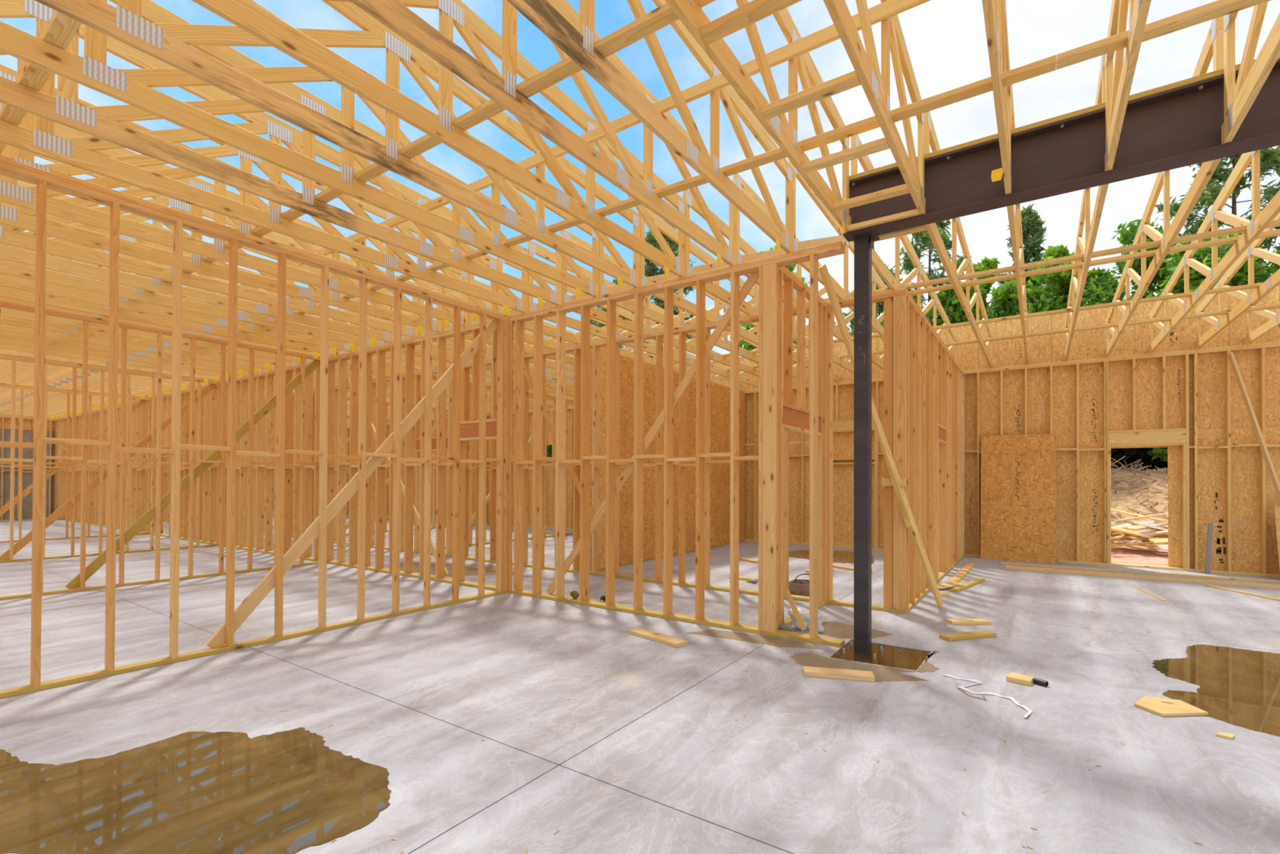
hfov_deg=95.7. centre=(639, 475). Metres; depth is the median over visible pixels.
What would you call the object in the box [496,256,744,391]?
roof truss
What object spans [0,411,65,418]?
roof truss
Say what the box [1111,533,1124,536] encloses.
lumber
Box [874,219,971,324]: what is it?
pine tree
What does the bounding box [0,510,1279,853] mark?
floor
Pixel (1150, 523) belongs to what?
lumber
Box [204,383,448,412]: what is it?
roof truss
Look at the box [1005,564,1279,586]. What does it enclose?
board
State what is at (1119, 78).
roof truss
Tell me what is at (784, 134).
roof truss
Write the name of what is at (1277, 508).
board
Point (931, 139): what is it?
roof truss
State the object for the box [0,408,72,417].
roof truss
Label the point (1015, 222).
roof truss
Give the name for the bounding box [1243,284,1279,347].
roof truss
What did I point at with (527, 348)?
roof truss
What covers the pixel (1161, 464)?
broadleaf tree
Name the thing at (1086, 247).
roof truss
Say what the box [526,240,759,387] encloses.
roof truss
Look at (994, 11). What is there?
roof truss
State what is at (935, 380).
wall
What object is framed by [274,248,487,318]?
brace
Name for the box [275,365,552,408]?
roof truss
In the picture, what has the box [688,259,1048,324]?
brace
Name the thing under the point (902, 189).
block
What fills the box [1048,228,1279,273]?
brace
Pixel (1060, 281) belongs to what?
broadleaf tree
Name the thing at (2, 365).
roof truss
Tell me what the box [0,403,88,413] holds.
roof truss
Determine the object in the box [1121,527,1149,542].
lumber
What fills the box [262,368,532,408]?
roof truss
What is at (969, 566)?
board
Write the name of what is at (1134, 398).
wall
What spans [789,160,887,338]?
roof truss
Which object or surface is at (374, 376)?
roof truss
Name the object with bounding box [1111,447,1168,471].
shrub
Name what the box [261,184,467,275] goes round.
brace
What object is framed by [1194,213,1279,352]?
roof truss
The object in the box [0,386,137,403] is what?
roof truss
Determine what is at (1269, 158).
pine tree
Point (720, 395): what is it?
wall
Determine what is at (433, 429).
wall
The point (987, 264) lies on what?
broadleaf tree
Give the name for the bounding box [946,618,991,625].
board
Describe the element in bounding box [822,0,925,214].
roof truss
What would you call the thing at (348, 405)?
roof truss
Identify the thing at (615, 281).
pine tree
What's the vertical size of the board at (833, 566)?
0.038 m
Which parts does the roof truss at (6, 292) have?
plate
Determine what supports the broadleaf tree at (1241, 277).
on the ground
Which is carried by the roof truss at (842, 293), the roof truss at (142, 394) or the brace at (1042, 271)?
the brace at (1042, 271)
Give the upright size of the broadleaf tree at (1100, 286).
7.770 m
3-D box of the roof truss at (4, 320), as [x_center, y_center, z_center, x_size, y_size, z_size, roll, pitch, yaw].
[-9.195,-2.745,8.237,0.047,1.354,7.906,0,-1,35]
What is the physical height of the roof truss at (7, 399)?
1.354 m
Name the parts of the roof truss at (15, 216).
plate, plate, web post, plate, plate, plate, web post, plate, post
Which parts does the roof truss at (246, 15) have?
web post, plate, plate, plate, web post, plate, plate, plate, plate, post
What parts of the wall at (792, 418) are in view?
plate, header plate, header plate, plate, plate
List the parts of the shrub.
stem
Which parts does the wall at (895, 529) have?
plate, plate, plate, header plate, plate, header plate, plate, plate, plate, plate, plate, plate, plate, plate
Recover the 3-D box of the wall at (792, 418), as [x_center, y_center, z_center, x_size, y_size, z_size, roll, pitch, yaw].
[1.808,-0.283,6.502,0.089,3.730,1.651,0,-1,35]
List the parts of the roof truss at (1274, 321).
web post, plate, web post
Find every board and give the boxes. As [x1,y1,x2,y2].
[629,627,687,647]
[728,576,758,581]
[738,557,758,563]
[803,666,875,681]
[832,564,872,573]
[937,581,963,589]
[938,630,996,641]
[940,592,949,596]
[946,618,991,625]
[947,562,976,582]
[950,577,984,592]
[1000,562,1279,582]
[1004,566,1279,589]
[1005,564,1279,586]
[1006,671,1034,685]
[1133,585,1164,600]
[1204,584,1279,600]
[1274,506,1279,569]
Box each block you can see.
[700,0,801,44]
[760,70,861,119]
[801,137,889,173]
[831,183,909,212]
[848,208,919,231]
[874,225,926,241]
[881,478,905,486]
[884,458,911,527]
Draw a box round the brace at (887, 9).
[467,0,930,191]
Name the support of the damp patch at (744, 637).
on the floor
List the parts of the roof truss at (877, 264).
post, plate, web post, web post, web post, web post, web post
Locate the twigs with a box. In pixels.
[1111,455,1168,547]
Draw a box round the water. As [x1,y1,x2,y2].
[831,640,930,670]
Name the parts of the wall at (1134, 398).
panel, panel, panel, panel, panel, panel, panel, panel, plate, panel, panel, plate, panel, panel, panel, panel, panel, panel, panel, panel, panel, plate, plate, plate, panel, panel, header plate, window sill plate, window sill plate, header plate, panel, panel, panel, panel, panel, plate, panel, panel, panel, plate, plate, panel, header plate, header plate, panel, panel, panel, plate, panel, panel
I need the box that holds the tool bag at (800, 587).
[788,573,809,596]
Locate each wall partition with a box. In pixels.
[0,156,509,698]
[0,299,319,599]
[0,354,220,563]
[0,382,151,542]
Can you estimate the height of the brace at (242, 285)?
0.089 m
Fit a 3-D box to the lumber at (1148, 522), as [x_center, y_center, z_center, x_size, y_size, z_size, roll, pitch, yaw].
[11.998,1.252,14.563,0.138,0.325,1.690,0,-1,-26]
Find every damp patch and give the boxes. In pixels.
[400,561,524,577]
[686,629,821,648]
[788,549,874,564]
[789,650,939,681]
[818,621,893,639]
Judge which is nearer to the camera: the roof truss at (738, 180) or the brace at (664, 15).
the brace at (664, 15)
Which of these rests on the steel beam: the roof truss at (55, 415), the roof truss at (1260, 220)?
the roof truss at (1260, 220)
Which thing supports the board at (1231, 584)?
on the floor
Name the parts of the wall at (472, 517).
plate, plate, plate, plate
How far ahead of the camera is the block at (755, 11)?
2.77 m
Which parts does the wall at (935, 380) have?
plate, plate, plate, header plate, header plate, plate, plate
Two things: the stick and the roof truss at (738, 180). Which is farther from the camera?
the roof truss at (738, 180)
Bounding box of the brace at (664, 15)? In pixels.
[332,0,715,194]
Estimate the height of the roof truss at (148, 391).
1.354 m
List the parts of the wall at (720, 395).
panel, panel, panel, panel, plate, panel, panel, panel, panel, panel, panel, panel, panel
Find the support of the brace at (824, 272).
attached to the wall at (764, 268)
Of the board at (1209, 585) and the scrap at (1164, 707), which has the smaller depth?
the scrap at (1164, 707)
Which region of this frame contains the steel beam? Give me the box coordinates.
[843,56,1279,241]
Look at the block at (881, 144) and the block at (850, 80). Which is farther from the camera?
the block at (881, 144)
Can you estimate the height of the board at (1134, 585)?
0.012 m
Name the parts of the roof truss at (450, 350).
plate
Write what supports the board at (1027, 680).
on the floor
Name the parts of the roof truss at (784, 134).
plate, web post, plate, plate, plate, post, plate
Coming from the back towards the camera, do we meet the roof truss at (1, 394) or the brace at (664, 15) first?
the roof truss at (1, 394)
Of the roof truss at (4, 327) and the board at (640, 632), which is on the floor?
the board at (640, 632)
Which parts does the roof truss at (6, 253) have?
plate, web post, plate, web post, plate, plate, post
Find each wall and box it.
[0,413,274,520]
[53,240,844,647]
[163,288,908,613]
[255,415,389,526]
[255,427,348,514]
[311,393,490,535]
[346,286,1279,577]
[431,375,573,548]
[589,348,745,570]
[777,266,827,629]
[906,292,964,610]
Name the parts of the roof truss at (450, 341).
post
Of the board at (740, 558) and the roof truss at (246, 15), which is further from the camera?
the board at (740, 558)
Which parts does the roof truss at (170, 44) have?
web post, plate, web post, plate, plate, plate, web post, plate, plate, plate, post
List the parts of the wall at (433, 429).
plate, plate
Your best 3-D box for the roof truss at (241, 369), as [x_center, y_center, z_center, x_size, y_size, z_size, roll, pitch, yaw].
[-10.187,-2.744,8.921,0.047,1.354,7.906,0,-1,35]
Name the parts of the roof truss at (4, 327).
plate, post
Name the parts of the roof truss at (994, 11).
plate, web post, plate, post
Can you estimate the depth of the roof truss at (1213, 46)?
5.64 m
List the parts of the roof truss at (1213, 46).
web post, web post, web post, web post, plate, web post, plate, post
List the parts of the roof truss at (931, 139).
post, plate, web post, web post, web post, web post, web post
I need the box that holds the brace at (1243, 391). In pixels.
[1227,351,1279,502]
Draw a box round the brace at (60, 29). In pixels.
[28,10,81,74]
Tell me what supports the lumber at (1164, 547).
on the ground
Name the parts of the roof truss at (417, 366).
plate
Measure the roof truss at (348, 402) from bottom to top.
0.995 m
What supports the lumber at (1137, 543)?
on the lumber at (1149, 543)
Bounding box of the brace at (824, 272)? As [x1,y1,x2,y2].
[817,264,943,607]
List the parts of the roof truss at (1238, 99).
plate, post, plate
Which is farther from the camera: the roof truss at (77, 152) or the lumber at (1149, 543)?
the lumber at (1149, 543)
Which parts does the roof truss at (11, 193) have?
web post, plate, plate, plate, web post, plate, web post, plate, plate, post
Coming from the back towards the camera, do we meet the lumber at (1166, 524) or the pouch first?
the lumber at (1166, 524)
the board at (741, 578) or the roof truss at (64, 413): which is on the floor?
the board at (741, 578)
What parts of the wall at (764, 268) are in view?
plate, plate, plate, plate, plate, plate, plate, plate, plate, plate, plate, plate, plate, plate, plate, header plate, header plate, plate, plate, plate, plate, plate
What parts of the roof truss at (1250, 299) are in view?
web post, plate, web post, plate, plate, web post, plate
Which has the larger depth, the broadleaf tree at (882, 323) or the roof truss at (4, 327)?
the broadleaf tree at (882, 323)
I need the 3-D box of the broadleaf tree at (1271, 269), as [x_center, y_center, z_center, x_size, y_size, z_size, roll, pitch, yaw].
[21.675,-3.806,18.236,5.938,7.711,5.396,0,0,4]
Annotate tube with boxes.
[1033,677,1048,686]
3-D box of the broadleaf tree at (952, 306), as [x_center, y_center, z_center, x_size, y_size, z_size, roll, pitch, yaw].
[12.821,-4.146,24.426,4.951,8.084,3.976,0,-1,-21]
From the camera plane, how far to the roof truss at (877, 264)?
7.37 m
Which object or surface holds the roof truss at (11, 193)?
on the wall
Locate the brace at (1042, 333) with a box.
[792,331,1045,364]
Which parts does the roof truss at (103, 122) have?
web post, plate, plate, web post, plate, plate, web post, plate, plate, post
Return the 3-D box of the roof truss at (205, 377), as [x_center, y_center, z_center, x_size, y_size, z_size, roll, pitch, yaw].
[-11.675,-2.740,9.948,0.047,1.354,7.906,0,-1,35]
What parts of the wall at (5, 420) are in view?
panel, plate, plate, plate, panel, panel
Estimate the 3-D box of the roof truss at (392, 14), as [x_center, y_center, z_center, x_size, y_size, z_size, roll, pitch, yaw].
[-1.262,-2.762,2.760,0.047,1.354,7.906,0,-1,35]
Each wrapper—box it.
[672,566,678,571]
[746,577,754,582]
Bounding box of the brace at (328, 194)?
[145,187,342,292]
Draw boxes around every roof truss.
[0,0,528,315]
[0,0,562,306]
[0,0,599,297]
[0,51,497,321]
[0,64,469,328]
[0,102,442,334]
[0,153,418,337]
[0,179,375,350]
[0,202,355,354]
[0,213,394,345]
[0,231,320,362]
[0,244,304,364]
[0,247,337,358]
[0,273,289,368]
[0,323,275,372]
[0,330,262,375]
[0,337,248,377]
[0,343,237,381]
[0,348,226,383]
[0,359,204,388]
[0,363,190,387]
[0,367,186,392]
[0,370,172,393]
[0,374,168,396]
[0,377,156,398]
[0,380,151,399]
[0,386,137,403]
[0,388,118,401]
[0,391,120,405]
[0,393,118,407]
[0,395,107,408]
[0,397,106,409]
[0,400,100,408]
[0,401,95,412]
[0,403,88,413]
[0,404,81,414]
[0,406,80,416]
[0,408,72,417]
[0,409,71,417]
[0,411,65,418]
[0,413,62,417]
[34,0,639,288]
[186,387,448,417]
[191,0,685,277]
[195,386,433,413]
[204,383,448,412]
[218,380,488,413]
[226,377,490,412]
[237,374,490,409]
[253,372,514,409]
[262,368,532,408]
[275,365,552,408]
[289,325,554,405]
[304,318,573,404]
[328,342,573,399]
[337,307,573,396]
[348,0,735,266]
[355,300,573,391]
[374,300,573,386]
[401,293,573,380]
[417,280,575,373]
[441,271,688,368]
[468,273,721,374]
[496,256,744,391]
[506,0,792,253]
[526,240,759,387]
[560,229,759,377]
[599,239,808,382]
[637,206,840,382]
[664,0,851,233]
[683,189,853,373]
[733,173,884,369]
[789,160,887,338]
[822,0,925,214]
[850,134,958,363]
[924,111,992,368]
[982,0,1011,195]
[1006,84,1028,364]
[1064,54,1108,360]
[1104,0,1151,171]
[1104,16,1223,357]
[1147,149,1279,355]
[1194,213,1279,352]
[1221,1,1279,144]
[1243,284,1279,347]
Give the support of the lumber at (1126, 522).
on the lumber
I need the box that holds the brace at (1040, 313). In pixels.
[750,311,1046,353]
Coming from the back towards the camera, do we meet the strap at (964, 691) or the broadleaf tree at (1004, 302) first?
the broadleaf tree at (1004, 302)
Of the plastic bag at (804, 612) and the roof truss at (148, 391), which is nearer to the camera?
the plastic bag at (804, 612)
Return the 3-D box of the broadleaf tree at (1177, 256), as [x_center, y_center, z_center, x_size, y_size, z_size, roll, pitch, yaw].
[19.970,-4.269,20.063,5.335,8.528,5.381,1,-1,-39]
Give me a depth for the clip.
7.22 m
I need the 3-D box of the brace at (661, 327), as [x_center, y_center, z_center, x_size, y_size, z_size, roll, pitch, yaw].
[-1.498,-2.305,10.422,4.818,0.038,0.089,0,-1,35]
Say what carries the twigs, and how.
on the ground
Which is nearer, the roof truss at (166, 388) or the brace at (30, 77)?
the brace at (30, 77)
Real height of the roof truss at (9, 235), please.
1.354 m
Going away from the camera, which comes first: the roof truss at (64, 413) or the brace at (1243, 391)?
the brace at (1243, 391)
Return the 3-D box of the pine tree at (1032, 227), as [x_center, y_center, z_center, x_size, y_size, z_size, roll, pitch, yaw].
[16.657,-5.854,25.076,2.679,11.738,2.320,0,-1,35]
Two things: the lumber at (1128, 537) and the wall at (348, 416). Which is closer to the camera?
the lumber at (1128, 537)
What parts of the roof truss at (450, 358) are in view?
plate, plate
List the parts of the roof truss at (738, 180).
post, plate, plate, web post, plate, web post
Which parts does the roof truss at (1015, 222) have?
post, web post, web post, web post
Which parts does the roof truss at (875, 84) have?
plate, web post, plate, post, plate, plate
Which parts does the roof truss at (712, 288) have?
post, plate, plate, web post, web post, web post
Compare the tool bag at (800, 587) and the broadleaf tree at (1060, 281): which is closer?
the tool bag at (800, 587)
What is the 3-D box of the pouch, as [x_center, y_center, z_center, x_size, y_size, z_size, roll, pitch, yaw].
[-0.807,1.489,7.215,0.111,0.102,0.084,0,-1,35]
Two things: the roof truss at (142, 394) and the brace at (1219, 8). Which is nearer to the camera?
the brace at (1219, 8)
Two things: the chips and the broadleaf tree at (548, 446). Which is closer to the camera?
the chips
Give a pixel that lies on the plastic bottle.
(820, 628)
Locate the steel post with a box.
[842,228,882,658]
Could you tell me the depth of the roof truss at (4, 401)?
17.69 m
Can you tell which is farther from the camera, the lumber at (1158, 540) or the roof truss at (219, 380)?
the roof truss at (219, 380)
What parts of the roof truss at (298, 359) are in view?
plate, web post, plate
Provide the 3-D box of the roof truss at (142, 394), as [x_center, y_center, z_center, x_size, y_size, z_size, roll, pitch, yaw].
[-15.145,-2.733,12.344,0.047,1.354,7.906,0,-1,35]
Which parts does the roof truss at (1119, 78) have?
plate, plate, post, plate, web post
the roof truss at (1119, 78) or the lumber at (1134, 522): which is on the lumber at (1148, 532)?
the lumber at (1134, 522)
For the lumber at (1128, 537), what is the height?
0.158 m
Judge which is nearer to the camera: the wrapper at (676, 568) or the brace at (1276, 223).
the brace at (1276, 223)
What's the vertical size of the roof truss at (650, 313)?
0.995 m
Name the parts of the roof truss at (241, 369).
plate, post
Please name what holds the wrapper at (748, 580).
on the floor
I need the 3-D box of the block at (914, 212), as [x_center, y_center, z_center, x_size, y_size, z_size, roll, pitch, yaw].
[2.088,-2.178,4.968,0.564,0.038,0.089,0,-1,35]
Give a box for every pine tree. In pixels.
[590,278,648,356]
[644,219,695,358]
[842,270,900,334]
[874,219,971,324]
[997,201,1047,288]
[1155,145,1279,282]
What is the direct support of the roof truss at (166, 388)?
on the wall
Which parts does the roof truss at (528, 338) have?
post, plate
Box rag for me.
[778,622,792,631]
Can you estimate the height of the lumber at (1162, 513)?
0.338 m
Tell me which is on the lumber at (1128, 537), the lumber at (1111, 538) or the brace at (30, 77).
the lumber at (1111, 538)
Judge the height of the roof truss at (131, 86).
1.354 m
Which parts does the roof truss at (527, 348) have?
post, plate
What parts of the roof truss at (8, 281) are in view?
plate, web post, plate, plate, plate, plate, post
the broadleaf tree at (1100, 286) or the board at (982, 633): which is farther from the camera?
the broadleaf tree at (1100, 286)
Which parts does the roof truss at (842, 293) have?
post, plate, plate, web post, web post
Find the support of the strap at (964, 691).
on the floor
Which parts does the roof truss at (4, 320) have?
plate, post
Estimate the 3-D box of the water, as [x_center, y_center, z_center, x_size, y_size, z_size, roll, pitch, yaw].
[2.123,1.601,5.091,0.688,0.041,0.712,0,-1,35]
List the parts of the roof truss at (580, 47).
web post, plate, plate, web post, plate, plate, plate, post, plate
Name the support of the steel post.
on the floor
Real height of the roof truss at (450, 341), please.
0.995 m
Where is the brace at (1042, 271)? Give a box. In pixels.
[908,267,1048,295]
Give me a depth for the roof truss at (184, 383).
12.17 m
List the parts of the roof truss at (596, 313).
post, plate, plate, web post, plate, web post, plate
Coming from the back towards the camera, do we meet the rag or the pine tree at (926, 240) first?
the pine tree at (926, 240)
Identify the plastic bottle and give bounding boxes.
[817,623,823,632]
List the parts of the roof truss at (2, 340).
plate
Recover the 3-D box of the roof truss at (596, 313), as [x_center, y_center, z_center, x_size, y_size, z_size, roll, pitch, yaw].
[1.317,-2.613,10.745,0.040,0.995,8.165,0,-1,35]
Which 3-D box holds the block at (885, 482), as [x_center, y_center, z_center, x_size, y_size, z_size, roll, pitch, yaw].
[2.934,0.084,6.704,0.252,0.089,0.038,0,-1,35]
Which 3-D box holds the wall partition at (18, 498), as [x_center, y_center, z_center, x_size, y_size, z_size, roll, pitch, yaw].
[-15.546,-0.289,12.682,0.126,3.736,7.605,0,-1,35]
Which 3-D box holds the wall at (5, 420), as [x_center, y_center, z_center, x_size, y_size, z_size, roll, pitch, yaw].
[-22.314,-0.534,21.288,0.289,4.300,17.675,0,-1,35]
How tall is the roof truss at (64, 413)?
1.354 m
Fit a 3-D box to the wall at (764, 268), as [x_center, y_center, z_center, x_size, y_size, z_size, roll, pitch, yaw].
[-10.003,-0.286,13.589,28.898,3.768,0.179,0,-1,35]
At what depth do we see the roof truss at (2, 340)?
10.53 m
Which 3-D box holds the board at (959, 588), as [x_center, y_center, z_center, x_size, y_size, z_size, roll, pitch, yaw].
[4.769,1.590,8.417,1.322,0.040,0.090,1,-1,-45]
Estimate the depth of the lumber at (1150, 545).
13.37 m
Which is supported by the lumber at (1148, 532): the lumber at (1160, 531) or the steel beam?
the lumber at (1160, 531)
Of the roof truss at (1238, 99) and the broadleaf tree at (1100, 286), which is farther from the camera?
the broadleaf tree at (1100, 286)
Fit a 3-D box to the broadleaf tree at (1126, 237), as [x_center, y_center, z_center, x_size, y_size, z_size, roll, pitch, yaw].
[19.859,-4.934,22.577,5.495,10.058,4.913,0,-1,35]
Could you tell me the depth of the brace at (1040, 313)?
8.72 m
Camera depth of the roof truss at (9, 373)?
13.25 m
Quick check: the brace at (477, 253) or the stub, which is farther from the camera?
the stub
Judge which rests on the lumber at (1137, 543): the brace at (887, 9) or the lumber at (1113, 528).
the lumber at (1113, 528)
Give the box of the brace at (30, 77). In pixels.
[0,62,49,154]
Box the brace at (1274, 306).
[1045,304,1279,334]
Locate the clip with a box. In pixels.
[600,595,605,600]
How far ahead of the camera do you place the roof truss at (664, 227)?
7.68 m
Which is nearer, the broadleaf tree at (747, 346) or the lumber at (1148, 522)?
the lumber at (1148, 522)
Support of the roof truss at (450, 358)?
on the wall at (764, 268)
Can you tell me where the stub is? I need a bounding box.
[1204,522,1213,573]
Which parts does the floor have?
panel, panel, panel, panel, panel, panel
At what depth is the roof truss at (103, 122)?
4.42 m
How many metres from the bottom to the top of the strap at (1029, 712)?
0.014 m
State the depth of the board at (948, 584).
8.27 m
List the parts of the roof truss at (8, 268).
plate, web post, plate, plate, web post, plate, post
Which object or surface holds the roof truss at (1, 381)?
on the wall
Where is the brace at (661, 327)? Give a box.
[544,326,664,349]
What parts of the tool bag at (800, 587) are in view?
handle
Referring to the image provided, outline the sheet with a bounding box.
[980,433,1056,563]
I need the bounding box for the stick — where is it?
[784,590,806,631]
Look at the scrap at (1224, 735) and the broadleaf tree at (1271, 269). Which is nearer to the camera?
the scrap at (1224, 735)
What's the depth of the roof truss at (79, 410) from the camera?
18.16 m
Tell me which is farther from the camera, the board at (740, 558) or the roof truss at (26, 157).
the board at (740, 558)
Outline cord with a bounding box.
[591,599,632,602]
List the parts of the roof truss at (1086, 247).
web post, web post, web post, web post, web post, plate, post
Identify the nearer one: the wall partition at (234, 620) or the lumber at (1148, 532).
the wall partition at (234, 620)
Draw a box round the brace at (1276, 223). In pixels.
[1048,219,1279,265]
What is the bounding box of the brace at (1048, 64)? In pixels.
[480,54,1056,253]
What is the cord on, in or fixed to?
on the floor
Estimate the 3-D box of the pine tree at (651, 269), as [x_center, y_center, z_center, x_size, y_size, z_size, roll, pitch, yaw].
[1.367,-7.020,32.100,4.529,14.243,4.554,0,-1,-28]
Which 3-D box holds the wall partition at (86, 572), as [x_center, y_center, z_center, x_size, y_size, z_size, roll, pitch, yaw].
[-7.861,-0.305,7.377,0.126,3.736,7.605,0,-1,35]
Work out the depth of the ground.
16.85 m
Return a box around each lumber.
[1111,508,1164,520]
[1111,512,1168,522]
[1111,518,1133,524]
[1111,520,1159,525]
[1111,523,1168,534]
[1111,524,1151,529]
[1111,525,1156,538]
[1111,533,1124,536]
[1111,537,1128,539]
[1111,537,1144,540]
[1111,542,1153,546]
[1114,529,1168,538]
[1116,542,1157,546]
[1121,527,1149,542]
[1128,537,1148,539]
[1130,541,1151,544]
[1131,520,1168,530]
[1133,526,1168,537]
[1148,522,1168,527]
[1148,537,1168,544]
[1153,535,1168,537]
[1156,544,1168,551]
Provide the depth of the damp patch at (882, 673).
4.74 m
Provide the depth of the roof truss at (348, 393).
16.50 m
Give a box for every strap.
[942,674,1031,717]
[956,687,986,699]
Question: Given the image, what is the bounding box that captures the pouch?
[570,591,578,598]
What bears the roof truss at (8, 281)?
on the wall
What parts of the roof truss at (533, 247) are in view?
post, plate, plate, web post, plate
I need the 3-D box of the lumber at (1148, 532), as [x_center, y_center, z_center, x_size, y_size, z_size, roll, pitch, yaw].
[12.042,1.254,13.202,1.612,0.298,0.242,0,0,-6]
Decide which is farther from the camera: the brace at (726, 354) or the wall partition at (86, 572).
the brace at (726, 354)
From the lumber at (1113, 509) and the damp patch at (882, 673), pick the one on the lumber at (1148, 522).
the lumber at (1113, 509)
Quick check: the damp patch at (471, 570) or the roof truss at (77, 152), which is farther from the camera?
the damp patch at (471, 570)
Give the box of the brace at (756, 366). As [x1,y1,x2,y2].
[710,364,759,373]
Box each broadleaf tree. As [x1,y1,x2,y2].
[546,444,551,457]
[739,245,809,351]
[833,321,884,441]
[920,280,981,326]
[964,256,1000,436]
[973,279,1063,319]
[1030,243,1098,433]
[1061,266,1132,309]
[1110,218,1173,471]
[1146,232,1261,461]
[1149,458,1168,469]
[1164,244,1267,428]
[1259,249,1279,279]
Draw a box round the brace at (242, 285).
[200,284,244,304]
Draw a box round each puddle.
[0,727,391,853]
[1151,644,1279,736]
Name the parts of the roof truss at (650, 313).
post, plate, web post, plate, web post, plate, plate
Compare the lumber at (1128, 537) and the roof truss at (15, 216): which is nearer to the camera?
the roof truss at (15, 216)
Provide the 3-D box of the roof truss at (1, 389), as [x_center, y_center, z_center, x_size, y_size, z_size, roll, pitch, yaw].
[-17.129,-2.729,13.713,0.047,1.354,7.906,0,-1,35]
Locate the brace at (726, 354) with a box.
[673,353,730,363]
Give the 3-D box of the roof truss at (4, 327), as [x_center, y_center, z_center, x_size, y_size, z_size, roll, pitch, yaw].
[-9.691,-2.744,8.579,0.047,1.354,7.906,0,-1,35]
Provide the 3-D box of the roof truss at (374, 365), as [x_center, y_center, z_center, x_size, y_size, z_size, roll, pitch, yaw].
[-3.641,-2.603,14.168,0.040,0.995,8.165,0,-1,35]
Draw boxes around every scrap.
[1134,696,1208,716]
[1215,731,1235,739]
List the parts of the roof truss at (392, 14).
web post, plate, plate, web post, plate, plate, plate, post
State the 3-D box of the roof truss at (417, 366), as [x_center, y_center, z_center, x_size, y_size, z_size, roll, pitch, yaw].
[-3.145,-2.604,13.826,0.040,0.995,8.165,0,-1,35]
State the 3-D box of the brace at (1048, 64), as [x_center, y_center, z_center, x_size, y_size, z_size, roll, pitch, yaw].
[0.369,-2.328,4.643,4.818,0.038,0.089,0,-1,35]
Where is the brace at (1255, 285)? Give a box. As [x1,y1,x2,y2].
[1046,282,1279,315]
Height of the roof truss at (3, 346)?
1.354 m
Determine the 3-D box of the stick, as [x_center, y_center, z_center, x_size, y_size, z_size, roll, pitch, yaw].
[1.535,1.335,5.727,0.230,0.383,0.021,0,-1,36]
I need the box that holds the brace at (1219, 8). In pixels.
[1056,0,1271,70]
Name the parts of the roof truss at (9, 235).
plate, plate, web post, plate, plate, plate, web post, plate, post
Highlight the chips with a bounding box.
[218,586,1253,853]
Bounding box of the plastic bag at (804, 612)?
[787,605,821,629]
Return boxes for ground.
[1111,467,1168,566]
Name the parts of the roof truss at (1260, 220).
web post, web post, plate, web post, plate, plate, plate, web post, plate, web post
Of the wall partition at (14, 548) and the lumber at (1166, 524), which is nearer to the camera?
the wall partition at (14, 548)
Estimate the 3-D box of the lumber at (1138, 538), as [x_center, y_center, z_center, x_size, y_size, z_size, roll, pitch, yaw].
[11.518,1.445,13.118,0.766,0.083,0.141,0,0,3]
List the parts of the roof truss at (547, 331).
post, plate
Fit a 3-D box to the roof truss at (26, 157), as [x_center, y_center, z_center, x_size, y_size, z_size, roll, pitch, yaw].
[-4.237,-2.756,4.814,0.047,1.354,7.906,0,-1,35]
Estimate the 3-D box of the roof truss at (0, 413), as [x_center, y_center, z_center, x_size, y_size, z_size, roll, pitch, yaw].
[-23.578,-2.769,18.166,0.038,1.248,7.906,0,-1,35]
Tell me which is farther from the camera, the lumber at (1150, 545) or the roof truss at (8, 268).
the lumber at (1150, 545)
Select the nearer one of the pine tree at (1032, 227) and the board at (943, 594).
the board at (943, 594)
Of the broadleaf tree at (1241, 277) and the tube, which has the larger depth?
the broadleaf tree at (1241, 277)
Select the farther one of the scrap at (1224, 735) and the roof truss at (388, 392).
the roof truss at (388, 392)
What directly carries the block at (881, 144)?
attached to the roof truss at (784, 134)
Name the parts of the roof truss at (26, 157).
web post, plate, plate, web post, plate, web post, plate, plate, plate, plate, post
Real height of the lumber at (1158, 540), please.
0.196 m
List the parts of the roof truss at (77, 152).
plate, web post, plate, plate, web post, plate, plate, web post, plate, plate, plate, post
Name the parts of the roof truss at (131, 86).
web post, plate, plate, web post, plate, web post, plate, plate, plate, post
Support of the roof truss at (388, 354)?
on the wall at (764, 268)
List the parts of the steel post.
cap plate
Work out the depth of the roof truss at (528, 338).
9.75 m
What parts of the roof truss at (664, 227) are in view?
post, plate, web post, plate, web post, web post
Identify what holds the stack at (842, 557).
on the floor
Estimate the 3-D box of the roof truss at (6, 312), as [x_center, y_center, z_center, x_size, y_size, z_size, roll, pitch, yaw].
[-8.700,-2.747,7.894,0.047,1.354,7.906,0,-1,35]
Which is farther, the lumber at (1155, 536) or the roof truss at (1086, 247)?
the lumber at (1155, 536)
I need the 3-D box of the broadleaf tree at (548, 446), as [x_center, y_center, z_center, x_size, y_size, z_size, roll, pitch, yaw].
[-7.267,-3.415,41.674,5.047,7.213,4.928,0,0,-7]
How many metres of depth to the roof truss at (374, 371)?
12.52 m

